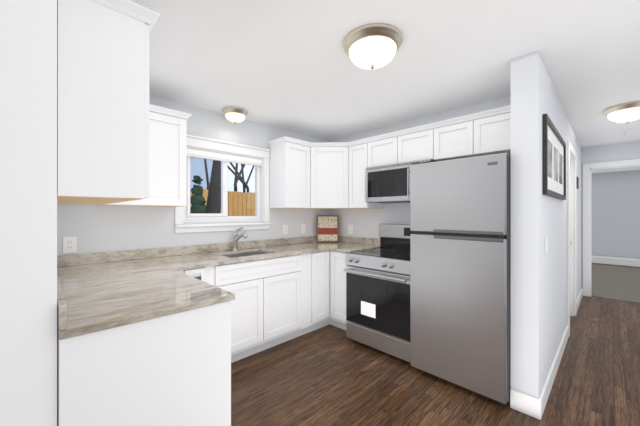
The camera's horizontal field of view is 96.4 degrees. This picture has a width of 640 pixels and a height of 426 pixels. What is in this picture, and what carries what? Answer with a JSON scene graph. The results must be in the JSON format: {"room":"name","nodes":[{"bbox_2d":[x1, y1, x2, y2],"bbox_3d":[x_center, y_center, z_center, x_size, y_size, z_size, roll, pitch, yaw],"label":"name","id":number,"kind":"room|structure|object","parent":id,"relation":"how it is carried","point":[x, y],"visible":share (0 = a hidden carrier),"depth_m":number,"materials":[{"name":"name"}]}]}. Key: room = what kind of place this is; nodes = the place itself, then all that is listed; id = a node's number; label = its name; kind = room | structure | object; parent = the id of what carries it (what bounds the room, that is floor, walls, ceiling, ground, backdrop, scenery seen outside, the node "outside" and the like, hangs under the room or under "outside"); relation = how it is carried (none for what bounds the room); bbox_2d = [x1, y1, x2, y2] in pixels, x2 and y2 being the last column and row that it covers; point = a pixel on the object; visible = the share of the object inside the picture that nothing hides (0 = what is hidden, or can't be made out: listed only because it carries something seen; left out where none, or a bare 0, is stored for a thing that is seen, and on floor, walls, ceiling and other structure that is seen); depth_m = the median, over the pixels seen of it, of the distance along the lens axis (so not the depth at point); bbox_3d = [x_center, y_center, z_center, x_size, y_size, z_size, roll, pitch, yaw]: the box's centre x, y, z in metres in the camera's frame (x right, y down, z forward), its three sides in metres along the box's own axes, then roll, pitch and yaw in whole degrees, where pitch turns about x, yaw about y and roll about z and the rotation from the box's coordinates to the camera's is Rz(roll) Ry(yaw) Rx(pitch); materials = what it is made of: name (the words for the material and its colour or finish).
{"room":"kitchen","nodes":[
{"label":"kitchen","id":0,"kind":"room"},
{"bbox_2d":[0,0,56,425],"bbox_3d":[-1.556,0.135,1.416,0.320,2.375,1.555,0,0,-45],"label":"wall","id":1,"kind":"structure","parent":0,"point":[28,212],"depth_m":0.93,"materials":[{"name":"white paint"}]},
{"bbox_2d":[57,204,128,205],"bbox_3d":[-1.411,-0.455,1.755,0.354,0.783,0.666,0,0,-45],"label":"upper cabinet","id":2,"kind":"object","parent":1,"relation":"attached to","point":[57,204],"depth_m":2.10,"materials":[{"name":"white wood"}]},
{"bbox_2d":[57,0,152,203],"bbox_3d":[-1.059,-0.455,1.352,0.290,0.783,0.646,0,0,-45],"label":"upper cabinet","id":3,"kind":"object","parent":1,"relation":"attached to","point":[121,141],"depth_m":1.12,"materials":[{"name":"white wood"}]},
{"bbox_2d":[57,95,327,254],"bbox_3d":[0.437,0.135,4.572,14.150,2.375,0.140,0,0,-45],"label":"wall","id":4,"kind":"structure","parent":0,"point":[93,228],"depth_m":2.68,"materials":[{"name":"grey paint"}]},
{"bbox_2d":[63,236,76,253],"bbox_3d":[-1.894,0.239,2.168,0.080,0.124,0.007,0,0,-45],"label":"outlet","id":5,"kind":"object","parent":4,"relation":"attached to","point":[69,244],"visible":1,"depth_m":2.17,"materials":[{"name":"white plastic"}]},
{"bbox_2d":[129,105,191,206],"bbox_3d":[-1.445,-0.455,2.344,0.592,0.783,0.381,0,0,-45],"label":"upper cabinet","id":6,"kind":"object","parent":4,"relation":"attached to","point":[169,125],"depth_m":2.37,"materials":[{"name":"white wood"}]},
{"bbox_2d":[175,134,270,232],"bbox_3d":[-1.016,-0.285,3.090,1.057,0.945,0.170,0,0,-45],"label":"window","id":7,"kind":"structure","parent":4,"relation":"in","point":[261,164],"depth_m":3.08,"materials":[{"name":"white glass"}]},
{"bbox_2d":[282,225,287,234],"bbox_3d":[-0.440,0.207,3.603,0.080,0.124,0.007,0,0,-45],"label":"outlet","id":8,"kind":"object","parent":4,"relation":"attached to","point":[284,229],"visible":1,"depth_m":3.59,"materials":[{"name":"white plastic"}]},
{"bbox_2d":[269,136,308,207],"bbox_3d":[-0.329,-0.455,3.457,0.429,0.783,0.365,0,0,-45],"label":"upper cabinet","id":9,"kind":"object","parent":4,"relation":"attached to","point":[289,157],"depth_m":3.32,"materials":[{"name":"white wood"}]},
{"bbox_2d":[301,224,304,233],"bbox_3d":[-0.226,0.207,3.813,0.080,0.124,0.007,0,0,-45],"label":"outlet","id":10,"kind":"object","parent":4,"relation":"attached to","point":[302,228],"visible":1,"depth_m":3.81,"materials":[{"name":"white plastic"}]},
{"bbox_2d":[190,157,254,192],"bbox_3d":[-5.749,-2.218,20.846,6.400,7.320,6.400,0,0,-45],"label":"sky","id":11,"kind":"structure","parent":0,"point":[198,164],"depth_m":18.02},
{"bbox_2d":[130,0,639,172],"bbox_3d":[2.403,-1.093,2.579,14.150,0.080,5.740,0,0,-45],"label":"ceiling","id":12,"kind":"structure","parent":0,"point":[289,65],"depth_m":1.95,"materials":[{"name":"paint"}]},
{"bbox_2d":[222,107,247,123],"bbox_3d":[-0.872,-0.984,2.944,0.250,0.138,0.250,0,0,-45],"label":"light","id":13,"kind":"object","parent":12,"relation":"attached to","point":[235,115],"visible":1,"depth_m":2.87,"materials":[{"name":"white glass"}]},
{"bbox_2d":[343,23,402,68],"bbox_3d":[0.322,-0.970,1.762,0.360,0.166,0.360,0,0,-45],"label":"ceiling light","id":14,"kind":"object","parent":12,"relation":"attached to","point":[373,46],"visible":1,"depth_m":1.66,"materials":[{"name":"white glass"}]},
{"bbox_2d":[602,101,639,123],"bbox_3d":[3.052,-0.970,2.840,0.360,0.166,0.360,0,0,-45],"label":"light","id":15,"kind":"object","parent":12,"relation":"attached to","point":[628,112],"visible":1,"depth_m":2.78,"materials":[{"name":"white glass"}]},
{"bbox_2d":[616,121,632,124],"bbox_3d":[3.465,-1.034,3.261,0.136,0.036,0.136,0,0,-45],"label":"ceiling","id":16,"kind":"structure","parent":12,"relation":"attached to","point":[618,123],"depth_m":3.26,"materials":[{"name":"white paint"}]},
{"bbox_2d":[328,95,510,238],"bbox_3d":[1.005,0.135,3.349,0.120,2.375,2.400,0,0,-45],"label":"wall","id":17,"kind":"structure","parent":0,"point":[365,223],"depth_m":3.48,"materials":[{"name":"grey paint"}]},
{"bbox_2d":[309,142,348,207],"bbox_3d":[0.113,-0.455,3.658,0.707,0.783,0.699,0,0,-45],"label":"upper cabinet","id":18,"kind":"object","parent":17,"relation":"attached to","point":[328,161],"depth_m":3.48,"materials":[{"name":"white wood"}]},
{"bbox_2d":[348,225,352,233],"bbox_3d":[0.415,0.215,3.855,0.007,0.124,0.080,0,0,-45],"label":"outlet","id":19,"kind":"object","parent":17,"relation":"attached to","point":[350,229],"visible":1,"depth_m":3.86,"materials":[{"name":"white plastic"}]},
{"bbox_2d":[349,138,382,207],"bbox_3d":[0.524,-0.455,3.485,0.365,0.783,0.331,0,0,-45],"label":"upper cabinet","id":20,"kind":"object","parent":17,"relation":"attached to","point":[358,149],"depth_m":3.38,"materials":[{"name":"white wood"}]},
{"bbox_2d":[369,133,388,166],"bbox_3d":[0.809,-0.677,3.229,0.320,0.338,0.435,0,0,-45],"label":"upper cabinet","id":21,"kind":"object","parent":17,"relation":"attached to","point":[378,145],"depth_m":3.16,"materials":[{"name":"white wood"}]},
{"bbox_2d":[389,125,424,163],"bbox_3d":[1.059,-0.677,2.975,0.320,0.338,0.488,0,0,-45],"label":"upper cabinet","id":22,"kind":"object","parent":17,"relation":"attached to","point":[406,145],"depth_m":2.92,"materials":[{"name":"white wood"}]},
{"bbox_2d":[365,158,436,202],"bbox_3d":[0.886,-0.316,3.061,0.441,0.396,0.742,0,0,-45],"label":"microwave","id":23,"kind":"object","parent":22,"relation":"attached to","point":[388,183],"visible":0.65,"depth_m":2.99,"materials":[{"name":"silver metal"}]},
{"bbox_2d":[425,116,464,160],"bbox_3d":[1.316,-0.677,2.714,0.320,0.338,0.457,0,0,-45],"label":"upper cabinet","id":24,"kind":"object","parent":17,"relation":"attached to","point":[444,140],"depth_m":2.65,"materials":[{"name":"white wood"}]},
{"bbox_2d":[465,105,510,157],"bbox_3d":[1.544,-0.677,2.484,0.320,0.338,0.404,0,0,-45],"label":"upper cabinet","id":25,"kind":"object","parent":17,"relation":"attached to","point":[486,133],"depth_m":2.40,"materials":[{"name":"white wood"}]},
{"bbox_2d":[231,296,639,425],"bbox_3d":[0.876,1.352,1.072,9.860,0.060,5.740,0,0,-45],"label":"floor","id":26,"kind":"structure","parent":0,"point":[329,375],"depth_m":2.19,"materials":[{"name":"brown wood"}]},
{"bbox_2d":[57,299,236,425],"bbox_3d":[-0.846,0.875,1.375,0.625,0.894,0.533,0,0,-45],"label":"base cabinet","id":27,"kind":"object","parent":26,"relation":"on","point":[174,369],"depth_m":1.17,"materials":[{"name":"white wood"}]},
{"bbox_2d":[57,252,234,338],"bbox_3d":[-0.964,0.368,1.518,0.660,0.112,0.930,0,0,-45],"label":"countertop","id":28,"kind":"structure","parent":27,"relation":"on","point":[97,291],"depth_m":1.43,"materials":[{"name":"stone"}]},
{"bbox_2d":[180,267,212,284],"bbox_3d":[-1.204,0.875,2.360,0.287,0.894,0.697,0,0,-45],"label":"base cabinet","id":29,"kind":"object","parent":26,"relation":"on","point":[205,274],"depth_m":2.25,"materials":[{"name":"white wood"}]},
{"bbox_2d":[210,263,240,360],"bbox_3d":[-1.046,0.875,2.567,0.318,0.894,0.625,0,0,-45],"label":"base cabinet","id":30,"kind":"object","parent":26,"relation":"on","point":[227,277],"depth_m":2.44,"materials":[{"name":"white wood"}]},
{"bbox_2d":[241,271,288,358],"bbox_3d":[-0.737,0.993,2.871,0.550,0.658,0.625,0,0,-45],"label":"base cabinet","id":31,"kind":"object","parent":26,"relation":"on","point":[264,298],"depth_m":2.65,"materials":[{"name":"white wood"}]},
{"bbox_2d":[253,253,312,339],"bbox_3d":[-0.400,0.875,3.204,0.396,0.894,0.625,0,0,-45],"label":"base cabinet","id":32,"kind":"object","parent":26,"relation":"on","point":[298,269],"depth_m":2.94,"materials":[{"name":"white wood"}]},
{"bbox_2d":[57,236,344,264],"bbox_3d":[-0.703,0.368,2.887,2.954,0.112,0.652,0,0,-45],"label":"countertop","id":33,"kind":"structure","parent":32,"relation":"on","point":[282,247],"depth_m":2.81,"materials":[{"name":"stone"}]},
{"bbox_2d":[232,227,247,250],"bbox_3d":[-0.807,0.273,2.996,0.133,0.247,0.270,0,0,-45],"label":"faucet","id":34,"kind":"object","parent":33,"relation":"on","point":[236,236],"visible":1,"depth_m":3.02,"materials":[{"name":"silver metal"}]},
{"bbox_2d":[222,251,267,257],"bbox_3d":[-0.734,0.520,2.869,0.534,0.190,0.384,0,0,-45],"label":"sink","id":35,"kind":"object","parent":33,"relation":"in","point":[244,254],"visible":0.02,"depth_m":3.05,"materials":[{"name":"silver metal"}]},
{"bbox_2d":[317,215,338,241],"bbox_3d":[0.104,0.209,3.907,0.300,0.370,0.021,0,-7,0],"label":"sign","id":36,"kind":"object","parent":33,"relation":"on","point":[327,228],"visible":1,"depth_m":3.90,"materials":[{"name":"brown wood"}]},
{"bbox_2d":[313,251,328,330],"bbox_3d":[-0.175,0.875,3.381,0.294,0.894,0.689,0,0,-45],"label":"base cabinet","id":37,"kind":"object","parent":26,"relation":"on","point":[320,259],"depth_m":3.19,"materials":[{"name":"white wood"}]},
{"bbox_2d":[329,251,345,329],"bbox_3d":[0.417,0.875,3.363,0.689,0.894,0.334,0,0,-45],"label":"base cabinet","id":38,"kind":"object","parent":26,"relation":"on","point":[337,275],"depth_m":3.21,"materials":[{"name":"white wood"}]},
{"bbox_2d":[329,236,379,252],"bbox_3d":[0.450,0.368,3.363,0.644,0.112,0.291,0,0,-45],"label":"countertop","id":39,"kind":"structure","parent":38,"relation":"on","point":[350,244],"depth_m":3.54,"materials":[{"name":"stone"}]},
{"bbox_2d":[344,223,410,361],"bbox_3d":[0.745,0.722,2.918,0.755,1.200,0.739,0,0,-45],"label":"range","id":40,"kind":"object","parent":26,"relation":"on","point":[378,298],"visible":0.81,"depth_m":2.71,"materials":[{"name":"silver metal"}]},
{"bbox_2d":[410,150,510,404],"bbox_3d":[1.261,0.450,2.406,0.759,1.744,0.692,0,0,-45],"label":"refrigerator","id":41,"kind":"object","parent":26,"relation":"on","point":[460,273],"visible":0.94,"depth_m":2.09,"materials":[{"name":"silver metal"}]},
{"bbox_2d":[511,51,580,398],"bbox_3d":[2.761,0.135,3.288,3.945,2.375,0.152,0,0,-45],"label":"wall","id":42,"kind":"structure","parent":0,"point":[538,301],"depth_m":1.93,"materials":[{"name":"grey paint"}]},
{"bbox_2d":[510,288,582,419],"bbox_3d":[2.753,1.260,3.270,3.941,0.125,0.168,0,0,-45],"label":"baseboard","id":43,"kind":"structure","parent":42,"relation":"attached to","point":[534,407],"depth_m":1.93,"materials":[{"name":"white wood"}]},
{"bbox_2d":[545,236,547,253],"bbox_3d":[1.631,0.227,2.058,0.080,0.124,0.010,0,0,-45],"label":"light switch","id":44,"kind":"object","parent":42,"relation":"attached to","point":[546,244],"visible":0.96,"depth_m":2.05,"materials":[{"name":"white plastic"}]},
{"bbox_2d":[543,113,565,199],"bbox_3d":[1.956,-0.403,2.370,1.200,0.550,0.024,0,0,-45],"label":"framed picture","id":45,"kind":"object","parent":42,"relation":"attached to","point":[554,164],"visible":1,"depth_m":2.25},
{"bbox_2d":[567,140,576,335],"bbox_3d":[2.940,0.270,3.451,0.950,2.105,0.172,0,0,-45],"label":"door frame","id":46,"kind":"structure","parent":42,"relation":"attached to","point":[571,236],"depth_m":3.68,"materials":[{"name":"white wood"}]},
{"bbox_2d":[581,141,639,287],"bbox_3d":[5.331,0.135,3.576,0.120,2.375,3.048,0,0,-45],"label":"wall","id":47,"kind":"structure","parent":0,"point":[616,152],"depth_m":4.43,"materials":[{"name":"grey paint"}]},
{"bbox_2d":[583,159,639,296],"bbox_3d":[4.627,0.265,4.278,0.138,2.115,1.030,0,0,-45],"label":"door frame","id":48,"kind":"structure","parent":47,"relation":"attached to","point":[588,168],"depth_m":4.55,"materials":[{"name":"white wood"}]},
{"bbox_2d":[591,263,639,302],"bbox_3d":[5.913,1.350,6.041,4.290,0.064,5.740,0,0,-45],"label":"floor","id":49,"kind":"structure","parent":0,"point":[617,282],"depth_m":5.45,"materials":[{"name":"grey carpet"}]},
{"bbox_2d":[592,170,639,258],"bbox_3d":[7.376,0.135,7.484,0.120,2.375,5.740,0,0,-45],"label":"wall","id":50,"kind":"structure","parent":0,"point":[615,214],"depth_m":7.26,"materials":[{"name":"paint"}]},
{"bbox_2d":[592,255,639,266],"bbox_3d":[7.556,1.207,7.143,0.067,0.190,3.400,0,0,-45],"label":"baseboard","id":51,"kind":"structure","parent":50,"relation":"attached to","point":[617,261],"depth_m":7.20,"materials":[{"name":"white wood"}]},
{"label":"outside","id":52,"kind":"structure","parent":0,"visible":0},
{"bbox_3d":[-12.483,1.517,34.080,50.000,0.150,59.700,0,0,-45],"label":"ground","id":53,"kind":"structure","parent":52,"visible":0},
{"bbox_2d":[190,175,205,212],"bbox_3d":[-2.988,0.314,6.994,0.909,2.480,0.961,0,0,-45],"label":"bush","id":54,"kind":"object","parent":53,"relation":"on","point":[197,200],"depth_m":6.90,"materials":[{"name":"green plant"}]},
{"bbox_2d":[205,160,220,212],"bbox_3d":[-3.606,-2.449,6.285,3.130,7.833,2.531,0,0,-45],"label":"tree","id":55,"kind":"object","parent":53,"relation":"on","point":[212,191],"depth_m":6.12,"materials":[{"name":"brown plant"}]},
{"bbox_2d":[190,189,254,215],"bbox_3d":[-1.992,0.377,9.206,18.000,2.110,0.150,0,0,-45],"label":"fence","id":56,"kind":"object","parent":53,"relation":"on","point":[245,203],"depth_m":8.66,"materials":[{"name":"brown wood"}]},
{"bbox_2d":[204,159,253,192],"bbox_3d":[-4.219,-2.621,14.059,7.284,8.143,6.219,0,0,-45],"label":"tree","id":57,"kind":"object","parent":53,"relation":"on","point":[236,173],"depth_m":12.18,"materials":[{"name":"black plant"}]}
]}

